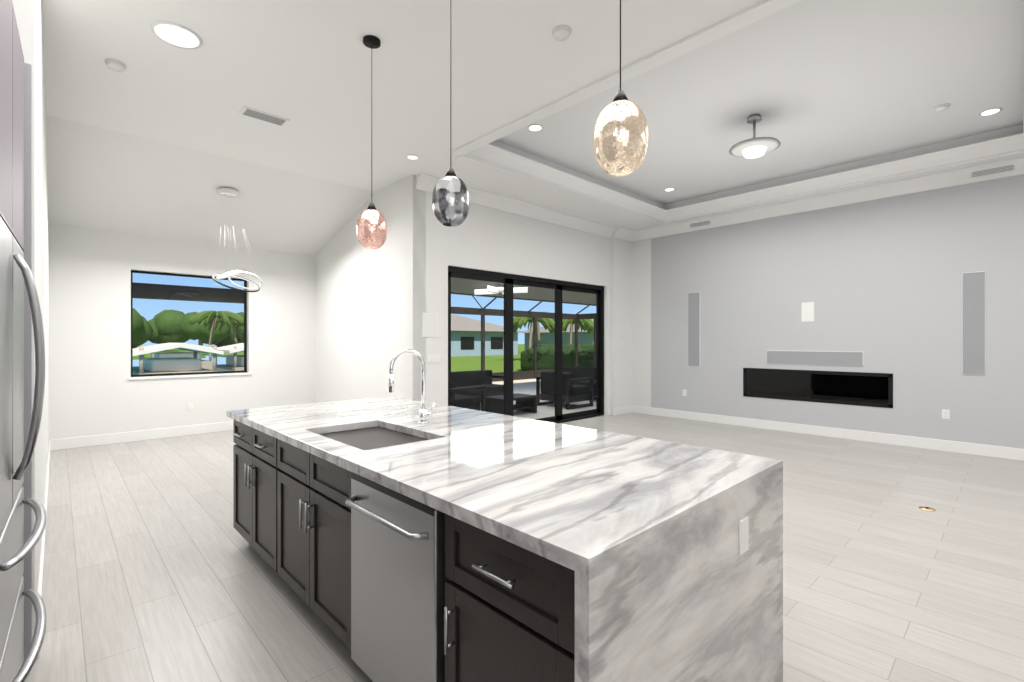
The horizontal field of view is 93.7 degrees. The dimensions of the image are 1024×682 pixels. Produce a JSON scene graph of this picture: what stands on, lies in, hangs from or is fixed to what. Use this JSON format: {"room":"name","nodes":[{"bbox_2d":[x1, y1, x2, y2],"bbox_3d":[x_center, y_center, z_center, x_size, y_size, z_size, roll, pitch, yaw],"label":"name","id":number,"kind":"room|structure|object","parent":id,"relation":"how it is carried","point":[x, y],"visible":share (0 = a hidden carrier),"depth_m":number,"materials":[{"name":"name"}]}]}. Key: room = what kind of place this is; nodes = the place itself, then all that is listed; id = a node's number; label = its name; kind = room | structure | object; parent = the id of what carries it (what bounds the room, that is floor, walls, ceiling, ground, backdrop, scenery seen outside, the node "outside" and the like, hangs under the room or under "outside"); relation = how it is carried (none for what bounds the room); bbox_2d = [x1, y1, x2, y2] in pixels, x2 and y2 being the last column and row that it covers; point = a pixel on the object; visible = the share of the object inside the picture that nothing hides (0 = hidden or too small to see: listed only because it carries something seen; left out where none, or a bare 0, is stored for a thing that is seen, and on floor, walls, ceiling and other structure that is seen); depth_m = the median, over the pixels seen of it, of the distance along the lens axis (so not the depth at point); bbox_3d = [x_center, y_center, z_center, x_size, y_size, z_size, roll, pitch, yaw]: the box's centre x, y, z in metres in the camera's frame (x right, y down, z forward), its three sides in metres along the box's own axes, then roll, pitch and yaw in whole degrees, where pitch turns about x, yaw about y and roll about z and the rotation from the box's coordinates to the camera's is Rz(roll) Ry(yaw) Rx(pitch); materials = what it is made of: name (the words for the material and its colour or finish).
{"room":"kitchen and living room","nodes":[
{"label":"kitchen and living room","id":0,"kind":"room"},
{"bbox_2d":[12,0,48,638],"bbox_3d":[-4.142,-0.475,4.118,0.200,3.750,5.725,0,0,-44],"label":"wall","id":1,"kind":"structure","parent":0,"point":[28,14],"depth_m":2.10,"materials":[{"name":"white paint"}]},
{"bbox_2d":[35,440,50,657],"bbox_3d":[-3.995,1.330,4.119,0.016,0.140,5.525,0,0,-44],"label":"baseboard","id":2,"kind":"structure","parent":1,"relation":"attached to","point":[43,539],"depth_m":3.02,"materials":[{"name":"white"}]},
{"bbox_2d":[49,223,314,439],"bbox_3d":[-4.748,-0.475,7.350,3.770,3.750,0.200,0,0,-43],"label":"wall","id":3,"kind":"structure","parent":0,"point":[93,390],"depth_m":6.79,"materials":[{"name":"white paint"}]},
{"bbox_2d":[51,421,232,450],"bbox_3d":[-4.663,1.330,7.282,3.340,0.140,0.016,0,0,-44],"label":"baseboard","id":4,"kind":"structure","parent":3,"relation":"attached to","point":[94,440],"depth_m":6.72,"materials":[{"name":"white"}]},
{"bbox_2d":[128,270,250,379],"bbox_3d":[-4.813,-0.230,7.244,1.550,1.540,0.185,0,0,-43],"label":"picture window","id":5,"kind":"structure","parent":3,"relation":"in","point":[180,375],"depth_m":7.23,"materials":[{"name":"black"}]},
{"bbox_2d":[187,403,192,410],"bbox_3d":[-4.804,0.980,7.154,0.075,0.115,0.012,0,0,-43],"label":"outlet","id":6,"kind":"object","parent":3,"relation":"attached to","point":[189,406],"visible":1,"depth_m":7.15,"materials":[{"name":"white plastic"}]},
{"bbox_2d":[315,174,425,402],"bbox_3d":[-2.290,-0.475,7.353,0.200,3.750,3.180,0,0,-43],"label":"wall","id":7,"kind":"structure","parent":0,"point":[359,316],"depth_m":7.02,"materials":[{"name":"white paint"}]},
{"bbox_2d":[404,174,631,415],"bbox_3d":[0.547,-0.475,7.922,5.100,3.750,0.300,0,0,-43],"label":"wall","id":8,"kind":"structure","parent":0,"point":[480,237],"depth_m":7.33,"materials":[{"name":"white paint"}]},
{"bbox_2d":[422,312,437,336],"bbox_3d":[-1.077,-0.210,6.306,0.240,0.320,0.015,0,0,-43],"label":"control panel","id":9,"kind":"object","parent":8,"relation":"attached to","point":[429,324],"visible":1,"depth_m":6.29,"materials":[{"name":"white plastic"}]},
{"bbox_2d":[427,355,439,363],"bbox_3d":[-1.033,0.240,6.348,0.200,0.115,0.012,0,0,-43],"label":"light switch","id":10,"kind":"object","parent":8,"relation":"attached to","point":[432,359],"visible":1,"depth_m":6.34,"materials":[{"name":"white plastic"}]},
{"bbox_2d":[448,266,603,422],"bbox_3d":[0.375,0.185,7.842,3.640,2.430,0.120,0,0,-43],"label":"sliding door","id":11,"kind":"structure","parent":8,"relation":"in","point":[509,281],"depth_m":7.88,"materials":[{"name":"black metal"}]},
{"bbox_2d":[614,405,630,415],"bbox_3d":[2.130,1.330,9.206,0.596,0.140,0.016,0,0,-44],"label":"baseboard","id":12,"kind":"structure","parent":8,"relation":"attached to","point":[626,409],"depth_m":9.18,"materials":[{"name":"white"}]},
{"bbox_2d":[25,378,1023,681],"bbox_3d":[2.024,1.450,8.400,16.700,0.100,15.800,0,0,-43],"label":"floor","id":13,"kind":"structure","parent":0,"point":[157,568],"depth_m":2.95,"materials":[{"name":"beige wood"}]},
{"bbox_2d":[0,0,23,250],"bbox_3d":[-1.556,0.100,0.959,0.675,2.600,2.315,0,0,-42],"label":"tall cabinet","id":14,"kind":"object","parent":13,"relation":"on","point":[11,135],"visible":0.91,"depth_m":1.67,"materials":[{"name":"grey wood"}]},
{"bbox_2d":[0,217,46,681],"bbox_3d":[-1.999,0.510,1.486,0.800,1.780,0.910,0,0,-42],"label":"fridge","id":15,"kind":"object","parent":13,"relation":"on","point":[15,458],"visible":1,"depth_m":1.69,"materials":[{"name":"grey metal"}]},
{"bbox_2d":[22,63,31,659],"bbox_3d":[-2.355,0.100,1.844,0.722,2.600,0.027,0,0,-43],"label":"panel","id":16,"kind":"object","parent":13,"relation":"on","point":[27,486],"visible":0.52,"depth_m":2.07,"materials":[{"name":"grey metal"}]},
{"bbox_2d":[451,381,485,411],"bbox_3d":[-1.072,1.030,8.357,0.850,0.740,0.900,0,0,-43],"label":"chair","id":17,"kind":"object","parent":13,"relation":"on","point":[476,400],"depth_m":8.17,"materials":[{"name":"black"}]},
{"bbox_2d":[451,370,503,402],"bbox_3d":[-0.918,1.030,10.192,1.800,0.740,0.850,0,0,-43],"label":"sofa","id":18,"kind":"object","parent":13,"relation":"on","point":[487,381],"depth_m":10.37,"materials":[{"name":"black"}]},
{"bbox_2d":[229,417,782,681],"bbox_3d":[-0.462,0.960,2.577,1.261,0.880,3.086,0,0,-43],"label":"kitchen island","id":19,"kind":"object","parent":13,"relation":"on","point":[392,539],"depth_m":1.57,"materials":[{"name":"black"}]},
{"bbox_2d":[486,393,536,414],"bbox_3d":[-0.023,1.230,9.249,0.900,0.340,0.550,0,0,-43],"label":"table","id":20,"kind":"object","parent":13,"relation":"on","point":[495,406],"depth_m":9.17,"materials":[{"name":"black"}]},
{"bbox_2d":[451,277,595,381],"bbox_3d":[0.807,-0.240,13.249,11.710,3.280,7.010,0,0,-43],"label":"cage","id":21,"kind":"object","parent":13,"relation":"on","point":[536,315],"depth_m":15.35,"materials":[{"name":"grey metal"}]},
{"bbox_2d":[536,371,592,409],"bbox_3d":[1.139,1.030,10.386,0.850,0.740,0.900,0,0,-43],"label":"chair","id":22,"kind":"object","parent":13,"relation":"on","point":[543,382],"depth_m":10.19,"materials":[{"name":"black"}]},
{"bbox_2d":[541,366,595,395],"bbox_3d":[1.761,1.030,11.873,0.900,0.740,2.000,0,0,-43],"label":"chair","id":23,"kind":"object","parent":13,"relation":"on","point":[592,373],"depth_m":12.06,"materials":[{"name":"black"}]},
{"bbox_2d":[919,506,934,510],"bbox_3d":[3.458,1.395,3.998,0.104,0.010,0.104,0,0,-43],"label":"electrical outlet","id":24,"kind":"object","parent":13,"relation":"attached to","point":[926,508],"visible":1,"depth_m":3.99,"materials":[{"name":"gold"}]},
{"bbox_2d":[41,0,1023,255],"bbox_3d":[0.686,-1.846,4.580,9.100,0.807,11.700,0,0,-43],"label":"ceiling","id":25,"kind":"structure","parent":0,"point":[159,138],"depth_m":4.18,"materials":[{"name":"white paint"}]},
{"bbox_2d":[105,59,126,71],"bbox_3d":[-3.044,-2.111,3.687,0.130,0.037,0.130,0,0,-43],"label":"smoke detector","id":26,"kind":"object","parent":25,"relation":"attached to","point":[115,65],"visible":1,"depth_m":3.66,"materials":[{"name":"white plastic"}]},
{"bbox_2d":[151,21,202,48],"bbox_3d":[-2.332,-2.125,3.343,0.296,0.010,0.296,0,0,-43],"label":"recessed light","id":27,"kind":"object","parent":25,"relation":"attached to","point":[176,35],"visible":1,"depth_m":3.33,"materials":[{"name":"white plastic"}]},
{"bbox_2d":[216,188,238,207],"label":"light","id":28,"kind":"object","parent":25,"relation":"hanging from","point":[228,193],"depth_m":6.12,"materials":[{"name":"white plastic"}]},
{"bbox_2d":[212,267,262,291],"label":"light","id":29,"kind":"object","parent":25,"relation":"hanging from","point":[233,273],"depth_m":6.22,"materials":[{"name":"white plastic"}]},
{"bbox_2d":[239,106,289,126],"bbox_3d":[-2.342,-2.122,4.546,0.400,0.016,0.180,0,0,-43],"label":"ceiling vent","id":30,"kind":"object","parent":25,"relation":"in","point":[262,116],"visible":1,"depth_m":4.52,"materials":[{"name":"white plastic"}]},
{"bbox_2d":[356,35,386,248],"bbox_3d":[-0.993,-1.395,3.400,0.210,1.471,0.210,0,0,-43],"label":"pendant light","id":31,"kind":"object","parent":25,"relation":"hanging from","point":[374,214],"visible":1,"depth_m":3.35,"materials":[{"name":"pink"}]},
{"bbox_2d":[406,154,419,159],"bbox_3d":[-1.149,-2.125,5.554,0.156,0.010,0.156,0,0,-43],"label":"recessed light","id":32,"kind":"object","parent":25,"relation":"in","point":[412,157],"visible":0.96,"depth_m":5.54,"materials":[{"name":"white plastic"}]},
{"bbox_2d":[432,0,468,226],"bbox_3d":[-0.346,-1.395,2.718,0.210,1.471,0.210,0,0,-43],"label":"pendant light","id":33,"kind":"object","parent":25,"relation":"hanging from","point":[450,200],"visible":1,"depth_m":2.65,"materials":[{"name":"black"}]},
{"bbox_2d":[452,144,667,227],"bbox_3d":[1.057,-2.205,7.021,4.780,0.190,0.250,0,0,-44],"label":"crown molding","id":34,"kind":"structure","parent":25,"relation":"attached to","point":[493,154],"depth_m":6.58,"materials":[{"name":"white paint"}]},
{"bbox_2d":[552,25,570,40],"bbox_3d":[0.341,-2.111,3.301,0.130,0.037,0.130,0,0,-43],"label":"smoke detector","id":35,"kind":"object","parent":25,"relation":"attached to","point":[561,32],"visible":1,"depth_m":3.27,"materials":[{"name":"white plastic"}]},
{"bbox_2d":[593,0,647,176],"bbox_3d":[0.424,-1.395,1.877,0.210,1.471,0.210,0,0,-43],"label":"pendant light","id":36,"kind":"object","parent":25,"relation":"hanging from","point":[621,138],"visible":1,"depth_m":1.82,"materials":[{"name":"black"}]},
{"bbox_2d":[456,0,801,155],"bbox_3d":[0.934,-2.205,3.781,0.140,0.190,4.260,0,0,-44],"label":"ceiling beam","id":37,"kind":"structure","parent":25,"relation":"attached to","point":[481,147],"depth_m":3.68,"materials":[{"name":"white paint"}]},
{"bbox_2d":[489,0,1023,209],"bbox_3d":[2.616,-2.390,5.378,4.700,0.280,4.700,0,0,-43],"label":"ceiling tray","id":38,"kind":"object","parent":25,"relation":"attached to","point":[823,87],"visible":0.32,"depth_m":4.83,"materials":[{"name":"white paint"}]},
{"bbox_2d":[527,124,542,130],"bbox_3d":[0.263,-2.425,5.461,0.176,0.010,0.176,0,0,-43],"label":"recessed light","id":39,"kind":"object","parent":38,"relation":"attached to","point":[535,127],"visible":1,"depth_m":5.44,"materials":[{"name":"white plastic"}]},
{"bbox_2d":[664,188,674,190],"bbox_3d":[2.521,-2.425,7.686,0.176,0.010,0.176,0,0,-43],"label":"recessed light","id":40,"kind":"object","parent":38,"relation":"attached to","point":[669,189],"visible":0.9,"depth_m":7.67,"materials":[{"name":"white plastic"}]},
{"bbox_2d":[729,114,780,158],"bbox_3d":[2.619,-2.217,5.187,0.500,0.425,0.500,0,0,-43],"label":"ceiling light","id":41,"kind":"object","parent":38,"relation":"attached to","point":[754,147],"visible":1,"depth_m":5.12,"materials":[{"name":"white glass"}]},
{"bbox_2d":[934,103,950,111],"bbox_3d":[4.452,-2.412,4.969,0.130,0.037,0.130,0,0,-43],"label":"smoke detector","id":42,"kind":"object","parent":38,"relation":"attached to","point":[942,107],"visible":0.98,"depth_m":4.94,"materials":[{"name":"white plastic"}]},
{"bbox_2d":[979,107,1001,115],"bbox_3d":[5.063,-2.425,5.081,0.176,0.010,0.176,0,0,-43],"label":"recessed light","id":43,"kind":"object","parent":38,"relation":"attached to","point":[991,111],"visible":0.98,"depth_m":5.07,"materials":[{"name":"white plastic"}]},
{"bbox_2d":[668,133,1019,223],"bbox_3d":[4.260,-2.205,6.937,0.250,0.190,4.260,0,0,-44],"label":"crown molding","id":44,"kind":"structure","parent":25,"relation":"attached to","point":[1007,144],"depth_m":6.43,"materials":[{"name":"white paint"}]},
{"bbox_2d":[1020,116,1023,159],"bbox_3d":[4.128,-2.205,3.786,4.780,0.190,0.110,0,0,-44],"label":"crown molding","id":45,"kind":"structure","parent":25,"relation":"attached to","point":[1021,134],"depth_m":5.35,"materials":[{"name":"white paint"}]},
{"bbox_2d":[632,174,1023,448],"bbox_3d":[5.222,-0.475,6.555,0.200,3.750,8.320,0,0,-43],"label":"wall","id":46,"kind":"structure","parent":0,"point":[878,282],"depth_m":6.77,"materials":[{"name":"grey paint"}]},
{"bbox_2d":[688,292,699,366],"bbox_3d":[3.227,-0.205,8.505,0.015,1.308,0.202,0,0,-43],"label":"speaker","id":47,"kind":"object","parent":46,"relation":"attached to","point":[693,328],"visible":1,"depth_m":8.49,"materials":[{"name":"grey plastic"}]},
{"bbox_2d":[801,302,813,321],"bbox_3d":[4.448,-0.435,7.220,0.013,0.290,0.170,0,0,-43],"label":"box","id":48,"kind":"object","parent":46,"relation":"attached to","point":[807,311],"visible":1,"depth_m":7.22,"materials":[{"name":"white plastic"}]},
{"bbox_2d":[767,350,862,366],"bbox_3d":[4.488,0.255,7.177,0.015,0.210,1.238,0,0,-43],"label":"speaker","id":49,"kind":"object","parent":46,"relation":"attached to","point":[836,358],"visible":1,"depth_m":7.13,"materials":[{"name":"white plastic"}]},
{"bbox_2d":[743,368,892,407],"bbox_3d":[4.531,0.675,7.243,0.156,0.470,1.950,0,0,-43],"label":"fireplace","id":50,"kind":"object","parent":46,"relation":"in","point":[859,389],"visible":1,"depth_m":7.10,"materials":[{"name":"black"}]},
{"bbox_2d":[628,160,1023,241],"bbox_3d":[5.141,-2.040,6.408,0.120,0.180,8.220,0,0,-44],"label":"ceiling soffit","id":51,"kind":"structure","parent":46,"relation":"attached to","point":[946,179],"depth_m":6.85,"materials":[{"name":"white paint"}]},
{"bbox_2d":[690,221,710,227],"bbox_3d":[3.276,-2.040,8.361,0.016,0.090,0.380,0,0,-43],"label":"vent","id":52,"kind":"object","parent":51,"relation":"attached to","point":[700,224],"visible":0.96,"depth_m":8.35,"materials":[{"name":"white plastic"}]},
{"bbox_2d":[970,165,1014,178],"bbox_3d":[5.754,-2.040,5.750,0.016,0.090,0.380,0,0,-43],"label":"vent","id":53,"kind":"object","parent":51,"relation":"attached to","point":[1003,169],"visible":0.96,"depth_m":5.74,"materials":[{"name":"white plastic"}]},
{"bbox_2d":[631,405,1023,460],"bbox_3d":[5.178,1.330,6.444,0.016,0.140,8.220,0,0,-44],"label":"baseboard","id":54,"kind":"structure","parent":46,"relation":"attached to","point":[723,419],"depth_m":6.80,"materials":[{"name":"white"}]},
{"bbox_2d":[942,409,949,418],"bbox_3d":[5.512,0.930,6.099,0.012,0.115,0.075,0,0,-43],"label":"electrical outlet","id":55,"kind":"object","parent":46,"relation":"attached to","point":[945,414],"visible":1,"depth_m":6.10,"materials":[{"name":"white plastic"}]},
{"bbox_2d":[962,271,985,375],"bbox_3d":[5.688,-0.215,5.911,0.015,1.269,0.204,0,0,-43],"label":"speaker","id":56,"kind":"object","parent":46,"relation":"attached to","point":[973,323],"visible":1,"depth_m":5.90,"materials":[{"name":"white plastic"}]},
{"label":"outside","id":57,"kind":"structure","parent":0,"visible":0},
{"bbox_2d":[133,344,524,372],"bbox_3d":[-20.700,1.665,94.450,220.000,0.470,154.480,0,0,-43],"label":"lawn","id":58,"kind":"structure","parent":57,"point":[469,362],"depth_m":35.20,"materials":[{"name":"green plant"}]},
{"bbox_2d":[133,308,152,347],"bbox_3d":[-53.398,-1.351,65.842,7.179,6.377,6.730,0,0,-43],"label":"tree","id":59,"kind":"object","parent":58,"relation":"on","point":[148,330],"depth_m":66.28,"materials":[{"name":"green plant"}]},
{"bbox_2d":[148,310,188,351],"bbox_3d":[-52.320,-1.452,73.023,6.218,6.580,6.440,0,0,-43],"label":"tree","id":60,"kind":"object","parent":58,"relation":"on","point":[169,329],"depth_m":70.94,"materials":[{"name":"green plant"}]},
{"bbox_2d":[133,282,243,303],"bbox_3d":[-5.635,0.265,7.681,4.200,2.330,0.200,0,0,-43],"label":"cage","id":61,"kind":"object","parent":58,"relation":"on","point":[177,294],"depth_m":7.84,"materials":[{"name":"brown metal"}]},
{"bbox_2d":[180,312,230,345],"bbox_3d":[-47.069,-1.304,73.706,6.656,6.283,6.037,0,0,-43],"label":"tree","id":62,"kind":"object","parent":58,"relation":"on","point":[198,334],"depth_m":72.11,"materials":[{"name":"green plant"}]},
{"bbox_2d":[187,311,243,344],"bbox_3d":[-37.719,-1.082,61.130,6.449,5.571,5.930,0,0,-43],"label":"palm","id":63,"kind":"object","parent":58,"relation":"on","point":[209,314],"depth_m":60.30,"materials":[{"name":"green plant"}]},
{"bbox_2d":[208,317,243,343],"bbox_3d":[-37.258,-0.837,63.784,5.905,5.079,6.246,0,0,-43],"label":"palm","id":64,"kind":"object","parent":58,"relation":"on","point":[220,323],"depth_m":62.46,"materials":[{"name":"green plant"}]},
{"bbox_2d":[215,312,243,346],"bbox_3d":[-45.035,-1.506,78.281,7.562,6.688,7.080,0,0,-43],"label":"tree","id":65,"kind":"object","parent":58,"relation":"on","point":[229,337],"depth_m":76.53,"materials":[{"name":"green plant"}]},
{"bbox_2d":[235,326,243,342],"bbox_3d":[-40.405,-1.345,78.595,8.724,6.366,6.211,0,0,-43],"label":"tree","id":66,"kind":"object","parent":58,"relation":"on","point":[240,335],"depth_m":75.43,"materials":[{"name":"green plant"}]},
{"bbox_2d":[451,314,525,355],"bbox_3d":[-9.000,-0.710,47.982,18.400,4.280,11.400,0,0,-43],"label":"house","id":67,"kind":"structure","parent":58,"relation":"on","point":[473,334],"depth_m":46.88,"materials":[{"name":"blue paint"}]},
{"bbox_2d":[513,317,554,347],"bbox_3d":[1.470,-0.241,34.686,3.782,3.345,3.856,0,0,-43],"label":"palm","id":68,"kind":"object","parent":58,"relation":"on","point":[525,321],"depth_m":34.09,"materials":[{"name":"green plant"}]},
{"bbox_2d":[530,318,562,343],"bbox_3d":[1.875,-0.397,36.266,4.061,3.656,3.836,0,0,-43],"label":"palm","id":69,"kind":"object","parent":58,"relation":"on","point":[538,335],"depth_m":36.29,"materials":[{"name":"brown plant"}]},
{"bbox_2d":[518,319,593,349],"bbox_3d":[11.451,-0.710,59.117,19.400,4.280,11.400,0,0,-43],"label":"house","id":70,"kind":"structure","parent":58,"relation":"on","point":[567,335],"depth_m":52.31,"materials":[{"name":"blue paint"}]},
{"bbox_2d":[521,344,593,370],"bbox_3d":[6.507,0.807,26.431,14.172,1.247,11.614,0,0,-43],"label":"hedge","id":71,"kind":"object","parent":58,"relation":"on","point":[528,354],"depth_m":21.56,"materials":[{"name":"green plant"}]},
{"bbox_2d":[552,319,593,343],"bbox_3d":[4.829,-0.242,37.519,3.438,3.348,3.595,0,0,-43],"label":"palm","id":72,"kind":"object","parent":58,"relation":"on","point":[583,326],"depth_m":36.90,"materials":[{"name":"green plant"}]},
{"bbox_3d":[-45.287,2.650,12.857,72.000,0.100,43.000,0,0,-44],"label":"canal water","id":73,"kind":"object","parent":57,"visible":0},
{"bbox_2d":[138,343,212,369],"bbox_3d":[-29.865,1.373,42.657,4.800,2.445,7.000,0,0,-43],"label":"house","id":74,"kind":"structure","parent":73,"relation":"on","point":[209,364],"depth_m":41.17,"materials":[{"name":"beige wood"}]},
{"bbox_2d":[133,343,223,374],"bbox_3d":[-20.466,1.373,28.830,4.200,2.445,6.000,0,0,-43],"label":"house","id":75,"kind":"structure","parent":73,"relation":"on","point":[171,361],"depth_m":27.33,"materials":[{"name":"beige wood"}]},
{"bbox_2d":[212,343,243,370],"bbox_3d":[-18.686,1.373,34.654,4.400,2.445,6.000,0,0,-43],"label":"house","id":76,"kind":"structure","parent":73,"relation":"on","point":[235,361],"depth_m":32.71,"materials":[{"name":"beige wood"}]}
]}

